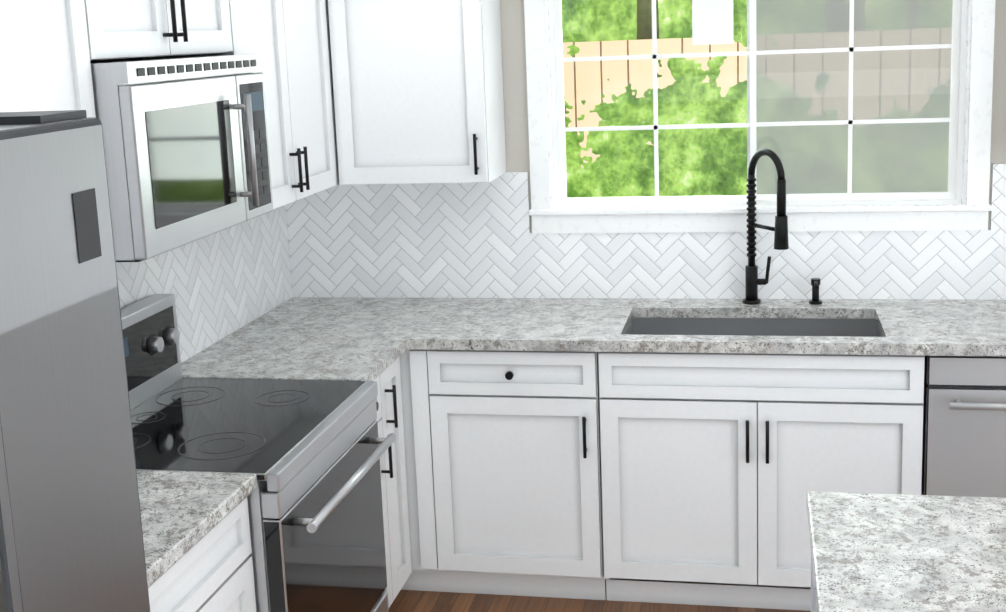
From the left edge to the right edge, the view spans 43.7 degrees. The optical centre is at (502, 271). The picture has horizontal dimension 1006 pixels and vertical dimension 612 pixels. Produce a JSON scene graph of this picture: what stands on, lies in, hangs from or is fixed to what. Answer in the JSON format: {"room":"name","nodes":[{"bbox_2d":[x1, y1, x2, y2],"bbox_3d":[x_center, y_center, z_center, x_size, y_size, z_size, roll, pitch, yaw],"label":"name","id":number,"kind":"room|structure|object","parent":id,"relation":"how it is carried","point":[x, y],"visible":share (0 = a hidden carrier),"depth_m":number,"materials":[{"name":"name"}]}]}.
{"room":"kitchen","nodes":[
{"label":"kitchen","id":0,"kind":"room"},
{"bbox_2d":[90,58,287,360],"bbox_3d":[-1.399,0.331,2.130,0.100,2.400,5.600,0,11,12],"label":"wall","id":1,"kind":"structure","parent":0,"point":[124,58],"depth_m":3.47,"materials":[{"name":"beige paint"}]},
{"bbox_2d":[0,0,95,117],"bbox_3d":[-1.124,-0.364,2.306,0.362,0.923,0.912,0,11,12],"label":"upper cabinet","id":2,"kind":"object","parent":1,"relation":"attached to","point":[45,64],"visible":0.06,"depth_m":2.56,"materials":[{"name":"white paint"}]},
{"bbox_2d":[84,0,232,59],"bbox_3d":[-0.968,-0.754,3.069,0.362,0.455,0.762,0,11,12],"label":"upper cabinet","id":3,"kind":"object","parent":1,"relation":"attached to","point":[118,29],"visible":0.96,"depth_m":3.01,"materials":[{"name":"white paint"}]},
{"bbox_2d":[90,54,272,261],"bbox_3d":[-0.894,-0.309,3.142,0.444,0.438,0.758,0,11,12],"label":"microwave","id":4,"kind":"object","parent":3,"relation":"attached to","point":[186,146],"visible":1,"depth_m":2.95,"materials":[{"name":"silver metal"}]},
{"bbox_2d":[116,205,292,362],"bbox_3d":[-1.092,0.132,3.342,0.010,0.483,2.848,0,11,12],"label":"backsplash","id":5,"kind":"structure","parent":1,"relation":"attached to","point":[222,284],"depth_m":4.11,"materials":[{"name":"tile"}]},
{"bbox_2d":[125,0,338,208],"bbox_3d":[-0.774,-0.704,4.019,0.362,0.923,1.120,0,11,12],"label":"upper cabinet","id":6,"kind":"object","parent":1,"relation":"attached to","point":[288,41],"visible":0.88,"depth_m":3.89,"materials":[{"name":"white paint"}]},
{"bbox_2d":[389,590,809,611],"bbox_3d":[1.540,1.555,1.771,6.000,0.100,5.600,0,11,12],"label":"floor","id":7,"kind":"structure","parent":0,"point":[417,601],"depth_m":4.16,"materials":[{"name":"brown wood"}]},
{"bbox_2d":[0,110,149,611],"bbox_3d":[-0.967,0.751,1.468,0.910,1.790,0.918,0,11,12],"label":"refrigerator","id":8,"kind":"object","parent":7,"relation":"on","point":[71,536],"visible":1,"depth_m":1.57,"materials":[{"name":"grey metal"}]},
{"bbox_2d":[148,497,256,611],"bbox_3d":[-0.937,1.014,2.515,0.642,0.880,0.966,0,11,12],"label":"base cabinet","id":9,"kind":"object","parent":7,"relation":"on","point":[211,570],"visible":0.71,"depth_m":2.68,"materials":[{"name":"white paint"}]},
{"bbox_2d":[136,470,256,587],"bbox_3d":[-0.956,0.565,2.430,0.622,0.035,0.971,0,11,12],"label":"countertop","id":10,"kind":"structure","parent":9,"relation":"on","point":[178,509],"depth_m":2.65,"materials":[{"name":"white stone"}]},
{"bbox_2d":[120,294,395,611],"bbox_3d":[-0.711,0.708,3.312,0.722,1.165,0.764,0,11,12],"label":"range","id":11,"kind":"object","parent":7,"relation":"on","point":[309,453],"visible":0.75,"depth_m":3.24,"materials":[{"name":"black glass"}]},
{"bbox_2d":[374,357,411,607],"bbox_3d":[-0.641,0.726,3.963,0.642,0.880,0.502,0,11,12],"label":"base cabinet","id":12,"kind":"object","parent":7,"relation":"on","point":[389,419],"visible":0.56,"depth_m":3.99,"materials":[{"name":"white paint"}]},
{"bbox_2d":[181,333,411,381],"bbox_3d":[-0.665,0.282,3.851,0.622,0.035,0.451,0,11,12],"label":"countertop","id":13,"kind":"structure","parent":12,"relation":"on","point":[310,339],"depth_m":3.86,"materials":[{"name":"white stone"}]},
{"bbox_2d":[399,349,606,599],"bbox_3d":[-0.241,0.623,4.421,1.239,0.880,0.642,0,11,12],"label":"base cabinet","id":14,"kind":"object","parent":7,"relation":"on","point":[503,467],"visible":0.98,"depth_m":4.09,"materials":[{"name":"white paint"}]},
{"bbox_2d":[233,297,1005,355],"bbox_3d":[0.880,0.172,4.102,3.547,0.035,0.622,0,11,12],"label":"countertop","id":15,"kind":"structure","parent":14,"relation":"on","point":[929,327],"depth_m":4.16,"materials":[{"name":"white stone"}]},
{"bbox_2d":[626,317,881,336],"bbox_3d":[0.813,0.294,4.108,0.840,0.199,0.420,0,11,12],"label":"sink","id":16,"kind":"object","parent":15,"relation":"in","point":[757,326],"visible":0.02,"depth_m":4.28,"materials":[{"name":"silver metal"}]},
{"bbox_2d":[743,148,788,304],"bbox_3d":[0.884,-0.145,4.226,0.152,0.542,0.193,0,11,12],"label":"faucet","id":17,"kind":"object","parent":15,"relation":"on","point":[752,280],"visible":1,"depth_m":4.26,"materials":[{"name":"black metal"}]},
{"bbox_2d":[809,278,821,304],"bbox_3d":[1.066,0.071,4.272,0.044,0.085,0.098,0,11,12],"label":"soap dispenser","id":18,"kind":"object","parent":15,"relation":"on","point":[815,284],"visible":0.98,"depth_m":4.29,"materials":[{"name":"black metal"}]},
{"bbox_2d":[598,352,924,610],"bbox_3d":[0.852,0.621,4.197,0.986,0.880,0.642,0,11,12],"label":"base cabinet","id":19,"kind":"object","parent":7,"relation":"on","point":[716,468],"visible":0.83,"depth_m":3.93,"materials":[{"name":"white paint"}]},
{"bbox_2d":[810,555,816,611],"bbox_3d":[1.172,0.973,2.357,1.151,0.852,0.610,0,11,12],"label":"kitchen island","id":20,"kind":"object","parent":7,"relation":"on","point":[813,604],"depth_m":2.59,"materials":[{"name":"grey paint"}]},
{"bbox_2d":[807,491,1005,611],"bbox_3d":[1.132,0.568,2.124,1.170,0.035,0.895,0,11,12],"label":"island countertop","id":21,"kind":"structure","parent":20,"relation":"on","point":[872,552],"depth_m":2.34,"materials":[{"name":"white stone"}]},
{"bbox_2d":[922,355,1005,497],"bbox_3d":[1.629,0.626,4.019,0.594,0.876,0.666,0,11,12],"label":"dishwasher","id":22,"kind":"object","parent":7,"relation":"on","point":[964,434],"visible":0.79,"depth_m":3.76,"materials":[{"name":"silver metal"}]},
{"bbox_2d":[292,0,1005,299],"bbox_3d":[2.082,-0.197,4.172,5.900,2.400,0.100,0,11,12],"label":"wall","id":23,"kind":"structure","parent":0,"point":[515,82],"depth_m":4.42,"materials":[{"name":"beige paint"}]},
{"bbox_2d":[328,0,506,184],"bbox_3d":[-0.296,-0.777,4.300,0.523,0.923,0.362,0,11,12],"label":"upper cabinet","id":24,"kind":"object","parent":23,"relation":"attached to","point":[418,88],"visible":1,"depth_m":4.20,"materials":[{"name":"white paint"}]},
{"bbox_2d":[286,164,1005,299],"bbox_3d":[0.927,-0.132,4.362,3.558,0.461,0.010,0,11,12],"label":"backsplash","id":25,"kind":"structure","parent":23,"relation":"attached to","point":[450,240],"depth_m":4.51,"materials":[{"name":"tile"}]},
{"bbox_2d":[524,0,994,232],"bbox_3d":[0.857,-0.627,4.321,1.572,0.975,0.132,0,11,12],"label":"window","id":26,"kind":"structure","parent":23,"relation":"in","point":[860,116],"depth_m":4.32,"materials":[{"name":"white"}]},
{"label":"outside","id":27,"kind":"structure","parent":0,"visible":0},
{"bbox_2d":[561,0,746,196],"bbox_3d":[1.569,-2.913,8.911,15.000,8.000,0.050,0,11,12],"label":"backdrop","id":28,"kind":"structure","parent":27,"point":[585,108],"depth_m":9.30,"materials":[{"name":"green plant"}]}
]}

